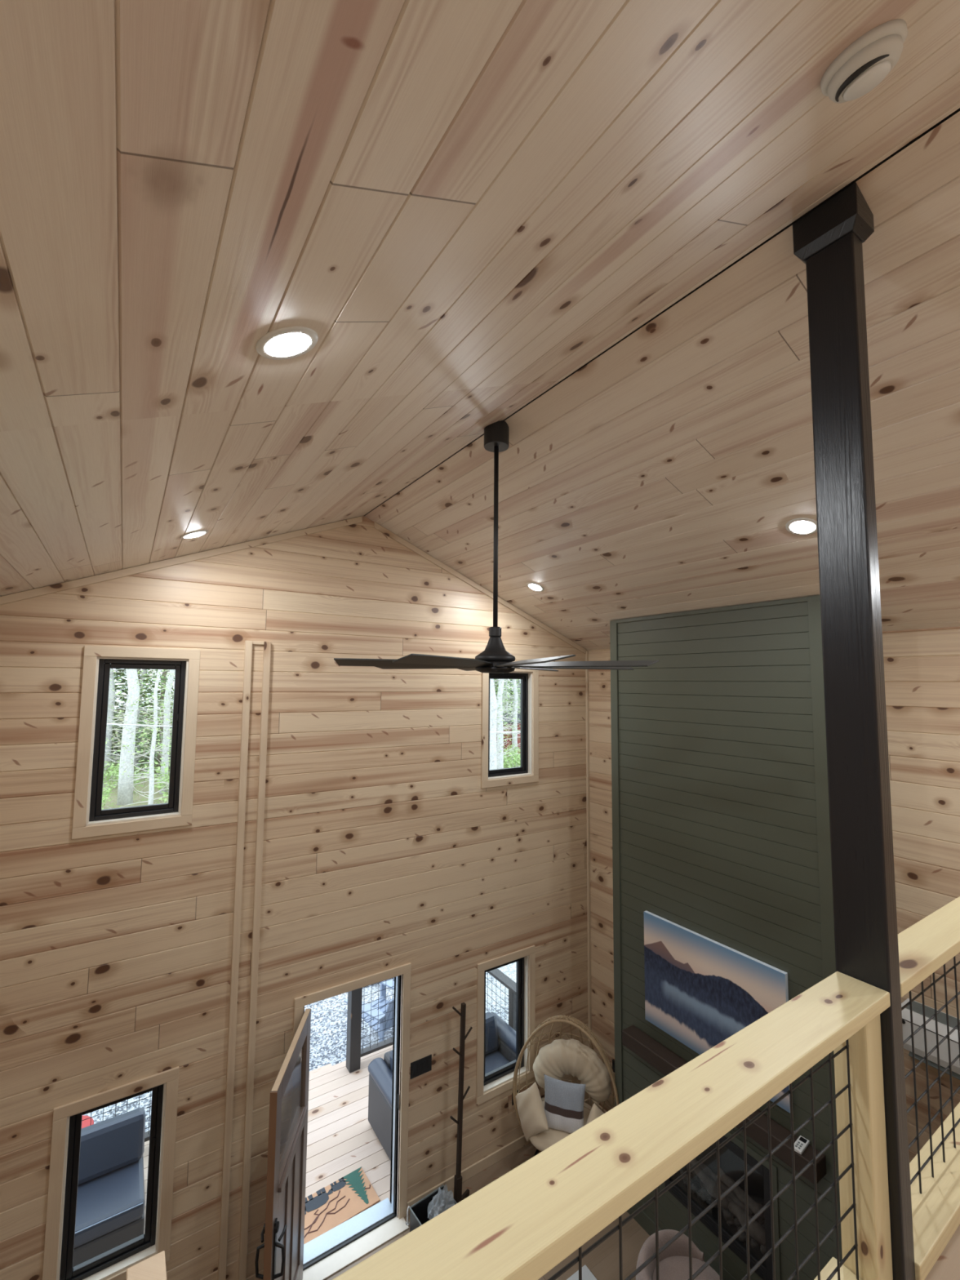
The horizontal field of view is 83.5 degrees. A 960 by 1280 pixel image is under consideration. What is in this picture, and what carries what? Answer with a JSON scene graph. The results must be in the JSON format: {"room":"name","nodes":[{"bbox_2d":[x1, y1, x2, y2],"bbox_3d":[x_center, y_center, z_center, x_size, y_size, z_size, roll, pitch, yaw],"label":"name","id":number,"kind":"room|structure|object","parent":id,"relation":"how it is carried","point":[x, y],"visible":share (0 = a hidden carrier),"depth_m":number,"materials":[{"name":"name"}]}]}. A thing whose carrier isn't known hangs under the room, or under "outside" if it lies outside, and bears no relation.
{"room":"cabin loft","nodes":[
{"label":"cabin loft","id":0,"kind":"room"},
{"bbox_2d":[142,1044,392,1233],"bbox_3d":[-2.361,5.203,5.114,6.600,0.020,2.144,3,-5,-33],"label":"deck","id":1,"kind":"object","parent":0,"point":[341,1140],"depth_m":5.71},
{"bbox_2d":[72,1107,145,1267],"bbox_3d":[-3.876,4.718,4.317,2.012,0.792,0.830,3,-5,-33],"label":"outdoor sofa","id":2,"kind":"object","parent":1,"relation":"on","point":[111,1198],"visible":0.47,"depth_m":4.66,"materials":[{"name":"grey fabric"}]},
{"bbox_2d":[74,1155,145,1248],"bbox_3d":[-3.369,4.791,4.539,0.907,0.145,0.620,3,-5,-33],"label":"seat cushion","id":3,"kind":"object","parent":2,"relation":"on","point":[109,1203],"depth_m":4.51,"materials":[{"name":"grey fabric"}]},
{"bbox_2d":[77,1107,145,1185],"bbox_3d":[-3.502,4.554,4.763,0.907,0.388,0.234,3,-5,-33],"label":"cushion","id":4,"kind":"object","parent":2,"relation":"on","point":[111,1147],"depth_m":4.81,"materials":[{"name":"grey fabric"}]},
{"bbox_2d":[81,1091,151,1142],"bbox_3d":[-4.367,4.670,4.933,3.000,0.978,0.130,3,-5,-33],"label":"deck railing","id":5,"kind":"object","parent":1,"relation":"on","point":[147,1134],"visible":0.06,"depth_m":5.50,"materials":[{"name":"black metal"}]},
{"bbox_2d":[303,1166,380,1244],"bbox_3d":[-1.344,5.176,4.933,0.745,0.021,0.420,4,-6,-36],"label":"door mat","id":6,"kind":"object","parent":1,"relation":"on","point":[344,1198],"visible":0.88,"depth_m":4.95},
{"bbox_2d":[304,1187,328,1214],"bbox_3d":[-1.547,5.170,4.942,0.310,0.002,0.165,4,-6,-36],"label":"print","id":7,"kind":"object","parent":6,"relation":"on","point":[318,1200],"depth_m":4.96},
{"bbox_2d":[327,1177,346,1195],"bbox_3d":[-1.368,5.185,5.107,0.192,0.002,0.102,4,-6,-36],"label":"print","id":8,"kind":"object","parent":6,"relation":"on","point":[339,1185],"depth_m":5.10},
{"bbox_2d":[303,1184,370,1238],"bbox_3d":[-1.323,5.169,4.898,0.723,0.011,0.269,4,-6,-36],"label":"print","id":9,"kind":"object","parent":6,"relation":"on","point":[326,1212],"depth_m":4.90},
{"bbox_2d":[340,1166,368,1204],"bbox_3d":[-1.145,5.186,5.095,0.230,0.002,0.385,4,-6,-36],"label":"print","id":10,"kind":"object","parent":6,"relation":"on","point":[354,1185],"depth_m":5.10},
{"bbox_2d":[346,987,362,1072],"bbox_3d":[-1.571,4.155,6.793,0.140,2.350,0.140,3,-5,-33],"label":"post","id":11,"kind":"object","parent":1,"relation":"on","point":[354,997],"visible":0.44,"depth_m":6.68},
{"bbox_2d":[360,977,394,1057],"bbox_3d":[-0.825,4.885,7.263,1.670,0.978,0.130,3,-5,-33],"label":"deck railing","id":12,"kind":"object","parent":1,"relation":"on","point":[379,1046],"visible":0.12,"depth_m":6.91,"materials":[{"name":"black metal"}]},
{"bbox_2d":[368,1012,515,1160],"bbox_3d":[-0.297,4.883,6.014,1.724,0.792,0.830,3,-5,-33],"label":"outdoor sofa","id":13,"kind":"object","parent":1,"relation":"on","point":[500,1037],"visible":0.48,"depth_m":5.83,"materials":[{"name":"grey fabric"}]},
{"bbox_2d":[484,1012,498,1054],"bbox_3d":[-0.097,4.708,6.346,0.672,0.388,0.234,3,-5,-33],"label":"cushion","id":14,"kind":"object","parent":13,"relation":"on","point":[491,1046],"depth_m":6.40,"materials":[{"name":"grey fabric"}]},
{"bbox_2d":[484,1049,509,1073],"bbox_3d":[0.036,4.945,6.122,0.672,0.145,0.620,3,-5,-33],"label":"seat cushion","id":15,"kind":"object","parent":13,"relation":"on","point":[495,1059],"depth_m":6.26,"materials":[{"name":"grey fabric"}]},
{"bbox_2d":[485,968,515,1031],"bbox_3d":[0.377,4.860,6.832,0.130,0.978,1.904,3,-5,-33],"label":"deck railing","id":16,"kind":"object","parent":1,"relation":"on","point":[505,980],"visible":0.13,"depth_m":6.85,"materials":[{"name":"black metal"}]},
{"bbox_2d":[0,514,588,1279],"bbox_3d":[-1.139,2.059,4.760,6.032,6.613,0.160,3,-5,-33],"label":"wall","id":17,"kind":"structure","parent":0,"point":[384,848],"depth_m":4.36,"materials":[{"name":"wood"}]},
{"bbox_2d":[42,1117,66,1279],"bbox_3d":[-2.746,3.689,3.467,0.074,1.132,0.020,3,-5,-33],"label":"trim","id":18,"kind":"structure","parent":17,"relation":"attached to","point":[57,1147],"depth_m":3.46,"materials":[{"name":"brown wood"}]},
{"bbox_2d":[71,656,97,828],"bbox_3d":[-2.721,0.694,3.705,0.074,1.163,0.020,3,-5,-33],"label":"trim","id":19,"kind":"structure","parent":17,"relation":"attached to","point":[87,694],"depth_m":3.70,"materials":[{"name":"brown wood"}]},
{"bbox_2d":[56,1082,166,1279],"bbox_3d":[-2.527,3.710,3.716,0.567,1.132,0.164,3,-5,-33],"label":"window","id":20,"kind":"structure","parent":17,"relation":"in","point":[111,1262],"depth_m":3.66,"materials":[{"name":"black metal"}]},
{"bbox_2d":[52,1066,178,1121],"bbox_3d":[-2.474,3.104,3.690,0.715,0.074,0.020,3,-5,-33],"label":"trim","id":21,"kind":"structure","parent":17,"relation":"attached to","point":[71,1108],"depth_m":3.67,"materials":[{"name":"brown wood"}]},
{"bbox_2d":[71,814,192,839],"bbox_3d":[-2.458,1.327,3.833,0.719,0.074,0.020,3,-5,-33],"label":"trim","id":22,"kind":"structure","parent":17,"relation":"attached to","point":[180,820],"depth_m":3.81,"materials":[{"name":"brown wood"}]},
{"bbox_2d":[85,656,188,826],"bbox_3d":[-2.501,0.716,3.955,0.571,1.163,0.164,3,-5,-33],"label":"window","id":23,"kind":"structure","parent":17,"relation":"in","point":[95,815],"depth_m":3.90,"materials":[{"name":"black metal"}]},
{"bbox_2d":[104,1249,169,1279],"bbox_3d":[-2.484,4.306,3.595,0.715,0.074,0.020,3,-5,-33],"label":"trim","id":24,"kind":"structure","parent":17,"relation":"attached to","point":[122,1275],"depth_m":3.63,"materials":[{"name":"brown wood"}]},
{"bbox_2d":[84,645,200,659],"bbox_3d":[-2.447,0.093,3.931,0.719,0.074,0.020,3,-5,-33],"label":"trim","id":25,"kind":"structure","parent":17,"relation":"attached to","point":[89,651],"depth_m":3.91,"materials":[{"name":"brown wood"}]},
{"bbox_2d":[157,1078,178,1253],"bbox_3d":[-2.211,3.721,3.818,0.074,1.132,0.020,3,-5,-33],"label":"trim","id":26,"kind":"structure","parent":17,"relation":"attached to","point":[171,1093],"depth_m":3.81,"materials":[{"name":"brown wood"}]},
{"bbox_2d":[0,515,362,604],"bbox_3d":[-2.248,-0.622,4.119,2.786,1.167,0.020,3,-5,-33],"label":"trim","id":27,"kind":"structure","parent":17,"relation":"attached to","point":[52,588],"depth_m":4.03,"materials":[{"name":"brown wood"}]},
{"bbox_2d":[181,658,199,815],"bbox_3d":[-2.183,0.726,4.059,0.074,1.163,0.020,3,-5,-33],"label":"trim","id":28,"kind":"structure","parent":17,"relation":"attached to","point":[193,664],"depth_m":4.05,"materials":[{"name":"brown wood"}]},
{"bbox_2d":[217,640,252,1279],"bbox_3d":[-1.876,2.459,4.124,0.051,4.922,0.036,3,-5,-33],"label":"trim","id":29,"kind":"structure","parent":17,"relation":"attached to","point":[224,1222],"depth_m":4.11,"materials":[{"name":"brown wood"}]},
{"bbox_2d":[238,641,271,1279],"bbox_3d":[-1.758,2.466,4.202,0.050,4.922,0.036,3,-5,-33],"label":"trim","id":30,"kind":"structure","parent":17,"relation":"attached to","point":[267,646],"depth_m":4.18,"materials":[{"name":"brown wood"}]},
{"bbox_2d":[254,1008,311,1279],"bbox_3d":[-1.376,3.975,3.862,0.189,2.023,0.915,1,-5,-4],"label":"door","id":31,"kind":"structure","parent":17,"relation":"in","point":[283,1229],"depth_m":3.79,"materials":[{"name":"brown wood"}]},
{"bbox_2d":[289,1006,303,1132],"bbox_3d":[-1.477,4.002,4.284,0.074,2.057,0.020,3,-5,-33],"label":"trim","id":32,"kind":"structure","parent":17,"relation":"attached to","point":[298,1012],"depth_m":4.31,"materials":[{"name":"brown wood"}]},
{"bbox_2d":[293,962,411,1008],"bbox_3d":[-1.066,2.965,4.633,1.038,0.074,0.020,3,-5,-33],"label":"trim","id":33,"kind":"structure","parent":17,"relation":"attached to","point":[317,996],"depth_m":4.60,"materials":[{"name":"brown wood"}]},
{"bbox_2d":[302,975,408,1279],"bbox_3d":[-1.098,4.025,4.587,0.970,2.067,0.330,3,-5,-33],"label":"door frame","id":34,"kind":"structure","parent":17,"relation":"attached to","point":[330,1252],"depth_m":4.58,"materials":[{"name":"metal"}]},
{"bbox_2d":[398,972,410,1218],"bbox_3d":[-0.673,4.051,4.813,0.074,2.057,0.020,3,-5,-33],"label":"trim","id":35,"kind":"structure","parent":17,"relation":"attached to","point":[403,1151],"depth_m":4.80,"materials":[{"name":"brown wood"}]},
{"bbox_2d":[410,1053,431,1079],"bbox_3d":[-0.539,3.896,4.919,0.211,0.140,0.010,3,-5,-33],"label":"light switch","id":36,"kind":"object","parent":17,"relation":"attached to","point":[423,1065],"visible":1,"depth_m":4.91,"materials":[{"name":"black plastic"}]},
{"bbox_2d":[373,521,586,653],"bbox_3d":[0.135,-0.465,5.686,2.686,1.127,0.020,3,-5,-33],"label":"trim","id":37,"kind":"structure","parent":17,"relation":"attached to","point":[376,526],"depth_m":5.53,"materials":[{"name":"brown wood"}]},
{"bbox_2d":[475,970,484,1097],"bbox_3d":[0.003,3.852,5.275,0.074,1.158,0.020,3,-5,-33],"label":"trim","id":38,"kind":"structure","parent":17,"relation":"attached to","point":[480,985],"depth_m":5.26,"materials":[{"name":"brown wood"}]},
{"bbox_2d":[480,672,488,781],"bbox_3d":[0.051,0.877,5.528,0.074,1.117,0.020,3,-5,-33],"label":"trim","id":39,"kind":"structure","parent":17,"relation":"attached to","point":[485,676],"depth_m":5.52,"materials":[{"name":"brown wood"}]},
{"bbox_2d":[406,1097,589,1213],"bbox_3d":[0.283,5.088,5.371,2.223,0.095,0.016,3,-5,-33],"label":"baseboard","id":40,"kind":"structure","parent":17,"relation":"attached to","point":[473,1170],"depth_m":5.19,"materials":[{"name":"brown wood"}]},
{"bbox_2d":[475,1070,534,1106],"bbox_3d":[0.268,4.483,5.404,0.721,0.074,0.020,3,-5,-33],"label":"trim","id":41,"kind":"structure","parent":17,"relation":"attached to","point":[507,1086],"depth_m":5.35,"materials":[{"name":"brown wood"}]},
{"bbox_2d":[483,955,528,1093],"bbox_3d":[0.225,3.874,5.526,0.573,1.158,0.164,3,-5,-33],"label":"window","id":42,"kind":"structure","parent":17,"relation":"in","point":[502,1074],"depth_m":5.62,"materials":[{"name":"black metal"}]},
{"bbox_2d":[477,945,535,972],"bbox_3d":[0.278,3.255,5.502,0.721,0.074,0.020,3,-5,-33],"label":"trim","id":43,"kind":"structure","parent":17,"relation":"attached to","point":[520,953],"depth_m":5.48,"materials":[{"name":"brown wood"}]},
{"bbox_2d":[480,774,538,788],"bbox_3d":[0.324,1.487,5.664,0.741,0.074,0.020,3,-5,-33],"label":"trim","id":44,"kind":"structure","parent":17,"relation":"attached to","point":[527,779],"depth_m":5.64,"materials":[{"name":"brown wood"}]},
{"bbox_2d":[488,671,532,780],"bbox_3d":[0.281,0.899,5.784,0.593,1.117,0.164,3,-5,-33],"label":"window","id":45,"kind":"structure","parent":17,"relation":"in","point":[525,769],"depth_m":5.88,"materials":[{"name":"black metal"}]},
{"bbox_2d":[528,953,535,1071],"bbox_3d":[0.543,3.885,5.630,0.074,1.158,0.020,3,-5,-33],"label":"trim","id":46,"kind":"structure","parent":17,"relation":"attached to","point":[531,957],"depth_m":5.63,"materials":[{"name":"brown wood"}]},
{"bbox_2d":[532,671,538,775],"bbox_3d":[0.608,0.910,5.894,0.074,1.117,0.020,3,-5,-33],"label":"trim","id":47,"kind":"structure","parent":17,"relation":"attached to","point":[535,674],"depth_m":5.88,"materials":[{"name":"brown wood"}]},
{"bbox_2d":[585,650,591,1106],"bbox_3d":[1.247,2.661,6.183,0.028,5.077,0.028,3,-5,-33],"label":"trim","id":48,"kind":"structure","parent":17,"relation":"attached to","point":[588,925],"depth_m":6.19,"materials":[{"name":"brown wood"}]},
{"bbox_2d":[0,0,959,650],"bbox_3d":[1.087,-0.822,1.643,5.632,1.125,7.836,3,-5,-33],"label":"ceiling","id":49,"kind":"structure","parent":0,"point":[466,204],"depth_m":1.51,"materials":[{"name":"wood"}]},
{"bbox_2d":[179,529,208,538],"bbox_3d":[-1.863,-0.690,3.510,0.172,0.072,0.170,-1,-5,14],"label":"recessed light","id":50,"kind":"object","parent":49,"relation":"in","point":[198,533],"visible":1,"depth_m":3.48,"materials":[{"name":"white plastic"}]},
{"bbox_2d":[183,532,205,537],"bbox_3d":[-1.861,-0.685,3.511,0.133,0.016,0.133,-23,9,-33],"label":"diffuser","id":51,"kind":"object","parent":50,"relation":"attached to","point":[191,535],"depth_m":3.48,"materials":[{"name":"white"}]},
{"bbox_2d":[255,326,318,359],"bbox_3d":[-0.544,-0.838,1.519,0.172,0.072,0.170,-1,-5,14],"label":"recessed light","id":52,"kind":"object","parent":49,"relation":"in","point":[281,343],"visible":1,"depth_m":1.50,"materials":[{"name":"white plastic"}]},
{"bbox_2d":[264,333,311,356],"bbox_3d":[-0.542,-0.833,1.520,0.133,0.016,0.133,-23,9,-33],"label":"diffuser","id":53,"kind":"object","parent":52,"relation":"attached to","point":[278,344],"depth_m":1.50,"materials":[{"name":"white"}]},
{"bbox_2d":[333,420,658,673],"bbox_3d":[0.092,-0.542,3.130,1.666,1.463,1.666,0,-5,3],"label":"ceiling fan","id":54,"kind":"object","parent":49,"relation":"hanging from","point":[495,658],"visible":0.99,"depth_m":3.00,"materials":[{"name":"black metal"}]},
{"bbox_2d":[785,517,817,535],"bbox_3d":[1.884,-0.662,3.142,0.165,0.072,0.176,3,-5,-29],"label":"recessed light","id":55,"kind":"object","parent":49,"relation":"in","point":[801,525],"visible":0.98,"depth_m":3.13,"materials":[{"name":"white plastic"}]},
{"bbox_2d":[789,520,815,533],"bbox_3d":[1.882,-0.658,3.140,0.133,0.016,0.133,28,-18,-29],"label":"diffuser","id":56,"kind":"object","parent":55,"relation":"attached to","point":[797,526],"depth_m":3.13,"materials":[{"name":"white"}]},
{"bbox_2d":[820,18,907,103],"bbox_3d":[0.794,-1.191,1.117,0.142,0.093,0.148,2,-5,-21],"label":"smoke detector","id":57,"kind":"object","parent":49,"relation":"attached to","point":[867,61],"visible":1,"depth_m":1.09,"materials":[{"name":"white plastic"}]},
{"bbox_2d":[324,1142,649,1279],"bbox_3d":[0.996,4.814,1.261,5.632,0.001,7.996,3,-5,-33],"label":"floor","id":58,"kind":"structure","parent":0,"point":[603,1261],"depth_m":4.51,"materials":[{"name":"brown wood"}]},
{"bbox_2d":[126,1250,166,1279],"bbox_3d":[-0.828,3.165,1.185,0.082,3.245,0.082,3,-5,-33],"label":"stair newel post","id":59,"kind":"object","parent":58,"relation":"on","point":[153,1268],"visible":1,"depth_m":1.32,"materials":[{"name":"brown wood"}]},
{"bbox_2d":[408,1184,457,1231],"bbox_3d":[-0.392,4.965,4.611,0.349,0.208,0.253,4,-6,-37],"label":"crate","id":60,"kind":"object","parent":58,"relation":"on","point":[439,1200],"visible":0.44,"depth_m":4.71,"materials":[{"name":"black plastic"}]},
{"bbox_2d":[449,1002,472,1203],"bbox_3d":[-0.190,4.218,4.883,0.251,1.726,0.242,1,-5,-8],"label":"coat rack","id":61,"kind":"object","parent":58,"relation":"on","point":[458,1196],"visible":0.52,"depth_m":4.88,"materials":[{"name":"brown wood"}]},
{"bbox_2d":[512,1014,619,1155],"bbox_3d":[0.806,4.389,5.185,0.893,1.464,0.849,2,-5,-20],"label":"egg chair","id":62,"kind":"object","parent":58,"relation":"on","point":[561,1057],"visible":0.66,"depth_m":5.23,"materials":[{"name":"beige wicker"}]},
{"bbox_2d":[515,1081,548,1142],"bbox_3d":[0.484,4.452,5.079,0.178,0.498,0.500,2,-5,-23],"label":"throw pillow","id":63,"kind":"object","parent":62,"relation":"on","point":[531,1110],"visible":1,"depth_m":5.02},
{"bbox_2d":[529,1097,591,1151],"bbox_3d":[0.828,4.683,5.149,0.866,0.255,0.776,-1,-5,19],"label":"seat cushion","id":64,"kind":"object","parent":62,"relation":"on","point":[543,1140],"depth_m":4.94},
{"bbox_2d":[543,1074,586,1133],"bbox_3d":[0.786,4.366,5.042,0.402,0.408,0.173,-1,-5,20],"label":"throw pillow","id":65,"kind":"object","parent":62,"relation":"on","point":[563,1100],"visible":0.9,"depth_m":5.00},
{"bbox_2d":[533,1039,611,1104],"bbox_3d":[0.904,4.221,5.315,0.772,0.498,0.245,-1,-5,19],"label":"cushion","id":66,"kind":"object","parent":62,"relation":"on","point":[559,1058],"depth_m":5.24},
{"bbox_2d":[586,1102,604,1124],"bbox_3d":[1.077,4.482,4.898,0.464,0.456,0.156,5,-6,-42],"label":"throw pillow","id":67,"kind":"object","parent":62,"relation":"on","point":[595,1112],"visible":0.13,"depth_m":4.91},
{"bbox_2d":[566,1264,596,1279],"bbox_3d":[0.605,4.943,3.044,1.850,0.014,1.910,3,-5,-33],"label":"area rug","id":68,"kind":"object","parent":58,"relation":"on","point":[587,1274],"visible":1,"depth_m":4.26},
{"bbox_2d":[635,1229,719,1279],"bbox_3d":[1.465,4.748,3.786,0.705,0.540,0.693,-1,-5,22],"label":"armchair","id":69,"kind":"object","parent":58,"relation":"on","point":[673,1261],"visible":0.83,"depth_m":3.98,"materials":[{"name":"grey fabric"}]},
{"bbox_2d":[366,107,959,514],"bbox_3d":[1.087,-0.878,1.648,6.232,1.416,8.436,3,-5,-33],"label":"roof","id":70,"kind":"structure","parent":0,"point":[958,109],"depth_m":1.95,"materials":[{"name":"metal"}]},
{"bbox_2d":[609,595,842,1279],"bbox_3d":[2.045,2.412,4.475,0.597,5.316,1.933,3,-5,-33],"label":"accent wall","id":71,"kind":"structure","parent":0,"point":[721,828],"depth_m":4.20,"materials":[{"name":"green paint"}]},
{"bbox_2d":[643,911,790,1113],"bbox_3d":[1.804,2.828,4.244,0.036,0.910,1.228,3,-5,-33],"label":"canvas painting","id":72,"kind":"object","parent":71,"relation":"attached to","point":[700,990],"visible":0.81,"depth_m":4.28},
{"bbox_2d":[664,1135,773,1279],"bbox_3d":[1.943,4.171,4.246,0.365,0.770,0.900,3,-5,-33],"label":"fireplace insert","id":73,"kind":"object","parent":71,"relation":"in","point":[704,1179],"visible":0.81,"depth_m":4.17,"materials":[{"name":"black metal"}]},
{"bbox_2d":[622,1025,826,1183],"bbox_3d":[1.763,3.480,4.150,0.149,0.120,1.607,3,-5,-33],"label":"mantel shelf","id":74,"kind":"object","parent":71,"relation":"attached to","point":[655,1054],"visible":0.69,"depth_m":3.79,"materials":[{"name":"brown wood"}]},
{"bbox_2d":[794,1135,809,1155],"bbox_3d":[2.139,3.366,3.589,0.144,0.022,0.060,4,-6,-39],"label":"remote control","id":75,"kind":"object","parent":74,"relation":"on","point":[802,1143],"visible":0.91,"depth_m":3.58,"materials":[{"name":"white plastic"}]},
{"bbox_2d":[587,626,959,1163],"bbox_3d":[3.413,2.416,2.944,0.006,5.087,7.836,3,-5,-33],"label":"wall","id":76,"kind":"structure","parent":0,"point":[922,667],"depth_m":3.71,"materials":[{"name":"wood"}]},
{"bbox_2d":[901,998,959,1079],"bbox_3d":[3.056,2.554,3.277,0.211,0.290,0.800,3,-5,-33],"label":"air conditioner","id":77,"kind":"object","parent":76,"relation":"attached to","point":[917,1007],"visible":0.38,"depth_m":3.42,"materials":[{"name":"white plastic"}]},
{"bbox_2d":[905,1000,959,1029],"bbox_3d":[3.068,2.412,3.295,0.136,0.005,0.740,3,-5,-33],"label":"grille","id":78,"kind":"object","parent":77,"relation":"attached to","point":[917,1007],"depth_m":3.48,"materials":[{"name":"metal"}]},
{"bbox_2d":[924,1224,959,1279],"bbox_3d":[2.121,1.760,-0.168,5.632,0.001,4.000,3,-5,-33],"label":"floor","id":79,"kind":"structure","parent":0,"point":[947,1267],"depth_m":1.64,"materials":[{"name":"brown wood"}]},
{"bbox_2d":[332,971,893,1279],"bbox_3d":[-0.103,1.350,0.710,2.838,0.915,0.132,3,-5,-33],"label":"loft railing","id":80,"kind":"object","parent":79,"relation":"on","point":[524,1223],"visible":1,"depth_m":1.08,"materials":[{"name":"brown wood"}]},
{"bbox_2d":[792,182,915,1279],"bbox_3d":[1.120,0.253,1.605,0.120,3.268,0.186,3,-5,-33],"label":"wooden post","id":81,"kind":"object","parent":79,"relation":"on","point":[829,239],"visible":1,"depth_m":1.60,"materials":[{"name":"black wood"}]},
{"bbox_2d":[897,896,959,1279],"bbox_3d":[2.279,1.494,2.271,2.716,0.915,0.142,3,-5,-33],"label":"loft railing","id":82,"kind":"object","parent":79,"relation":"on","point":[926,945],"visible":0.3,"depth_m":1.71,"materials":[{"name":"brown wood"}]},
{"label":"outside","id":83,"kind":"structure","parent":0,"visible":0},
{"bbox_2d":[106,723,520,732],"bbox_3d":[-1.076,1.210,8.812,20.001,0.868,0.016,3,-5,-33],"label":"overhead cable","id":84,"kind":"object","parent":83,"point":[107,723],"visible":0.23,"depth_m":6.76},
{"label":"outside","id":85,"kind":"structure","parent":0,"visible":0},
{"bbox_2d":[84,708,517,1132],"bbox_3d":[-23.322,7.991,43.826,90.000,1.224,90.000,3,-5,-33],"label":"ground","id":86,"kind":"structure","parent":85,"point":[328,1030],"depth_m":8.34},
{"bbox_2d":[102,758,119,787],"bbox_3d":[-16.944,6.094,24.348,1.436,1.379,1.606,-3,-6,39],"label":"shrub","id":87,"kind":"object","parent":86,"relation":"on","point":[117,768],"visible":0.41,"depth_m":24.36,"materials":[{"name":"green plant"}]},
{"bbox_2d":[103,668,146,774],"bbox_3d":[-19.922,0.735,29.492,3.934,13.666,4.238,0,-5,1],"label":"bare tree","id":88,"kind":"object","parent":86,"relation":"on","point":[111,701],"visible":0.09,"depth_m":29.25,"materials":[{"name":"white plant"}]},
{"bbox_2d":[111,668,142,760],"bbox_3d":[-24.400,-0.333,34.306,6.019,16.440,5.896,1,-5,-3],"label":"conifer tree","id":89,"kind":"object","parent":86,"relation":"on","point":[118,734],"visible":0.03,"depth_m":34.63,"materials":[{"name":"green plant"}]},
{"bbox_2d":[107,760,149,790],"bbox_3d":[-15.182,5.995,23.489,1.757,1.509,1.572,4,-6,-40],"label":"shrub","id":90,"kind":"object","parent":86,"relation":"on","point":[117,771],"visible":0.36,"depth_m":23.46,"materials":[{"name":"green plant"}]},
{"bbox_2d":[111,669,156,767],"bbox_3d":[-20.252,0.883,31.923,3.312,13.666,3.568,3,-5,-29],"label":"bare tree","id":91,"kind":"object","parent":86,"relation":"on","point":[144,672],"visible":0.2,"depth_m":31.53,"materials":[{"name":"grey plant"}]},
{"bbox_2d":[102,668,173,804],"bbox_3d":[-13.736,-0.408,21.863,5.077,14.426,5.470,1,-5,-7],"label":"bare tree","id":92,"kind":"object","parent":86,"relation":"on","point":[125,793],"visible":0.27,"depth_m":21.44,"materials":[{"name":"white plant"}]},
{"bbox_2d":[107,668,173,808],"bbox_3d":[-11.808,1.214,19.712,2.831,10.962,2.850,3,-5,-29],"label":"leafy tree","id":93,"kind":"object","parent":86,"relation":"on","point":[151,792],"visible":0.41,"depth_m":19.44,"materials":[{"name":"green plant"}]},
{"bbox_2d":[111,668,172,764],"bbox_3d":[-21.305,1.037,33.838,4.819,13.437,4.920,3,-5,-30],"label":"conifer tree","id":94,"kind":"object","parent":86,"relation":"on","point":[121,670],"visible":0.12,"depth_m":33.16,"materials":[{"name":"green plant"}]},
{"bbox_2d":[114,669,174,773],"bbox_3d":[-17.855,1.236,30.701,4.634,12.922,4.731,4,-6,-38],"label":"conifer tree","id":95,"kind":"object","parent":86,"relation":"on","point":[164,678],"visible":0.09,"depth_m":30.10,"materials":[{"name":"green plant"}]},
{"bbox_2d":[124,669,174,768],"bbox_3d":[-16.342,2.373,28.312,4.164,10.342,4.033,-4,-6,41],"label":"leafy tree","id":96,"kind":"object","parent":86,"relation":"on","point":[149,669],"visible":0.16,"depth_m":28.04,"materials":[{"name":"green plant"}]},
{"bbox_2d":[133,669,175,794],"bbox_3d":[-14.177,0.261,24.325,2.939,13.666,3.167,4,-6,-36],"label":"bare tree","id":97,"kind":"object","parent":86,"relation":"on","point":[170,681],"visible":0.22,"depth_m":23.98,"materials":[{"name":"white plant"}]},
{"bbox_2d":[154,760,170,795],"bbox_3d":[-12.461,5.757,21.848,1.880,1.805,2.102,5,-6,-44],"label":"shrub","id":98,"kind":"object","parent":86,"relation":"on","point":[160,787],"visible":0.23,"depth_m":21.66,"materials":[{"name":"green plant"}]},
{"bbox_2d":[343,979,394,1042],"bbox_3d":[-1.399,5.388,7.893,0.861,0.868,0.800,-3,-6,36],"label":"garden chair","id":99,"kind":"object","parent":86,"relation":"on","point":[386,1016],"visible":0.4,"depth_m":7.68,"materials":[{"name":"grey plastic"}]},
{"bbox_2d":[489,679,520,769],"bbox_3d":[0.801,0.564,24.031,4.606,13.666,4.276,-3,-6,35],"label":"bare tree","id":100,"kind":"object","parent":86,"relation":"on","point":[493,703],"visible":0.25,"depth_m":23.48,"materials":[{"name":"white plant"}]},
{"bbox_2d":[494,679,520,764],"bbox_3d":[1.285,2.213,31.200,4.564,11.339,4.421,0,-5,5],"label":"leafy tree","id":101,"kind":"object","parent":86,"relation":"on","point":[512,679],"visible":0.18,"depth_m":31.02,"materials":[{"name":"green plant"}]},
{"bbox_2d":[496,679,519,768],"bbox_3d":[0.796,0.553,26.417,3.314,13.666,3.570,4,-6,-36],"label":"bare tree","id":102,"kind":"object","parent":86,"relation":"on","point":[500,762],"visible":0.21,"depth_m":26.07,"materials":[{"name":"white plant"}]},
{"bbox_2d":[496,712,520,753],"bbox_3d":[2.127,6.506,36.978,2.200,2.900,1.800,3,-5,-33],"label":"garden shed","id":103,"kind":"object","parent":86,"relation":"on","point":[504,713],"visible":0.32,"depth_m":36.17,"materials":[{"name":"red"}]},
{"bbox_2d":[502,679,520,755],"bbox_3d":[2.508,1.411,36.291,3.593,13.666,3.871,-3,-6,35],"label":"bare tree","id":104,"kind":"object","parent":86,"relation":"on","point":[515,741],"visible":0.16,"depth_m":36.08,"materials":[{"name":"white plant"}]},
{"bbox_2d":[503,744,519,768],"bbox_3d":[1.785,6.417,28.035,1.796,1.725,2.008,2,-5,-24],"label":"shrub","id":105,"kind":"object","parent":86,"relation":"on","point":[513,762],"visible":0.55,"depth_m":28.24,"materials":[{"name":"green plant"}]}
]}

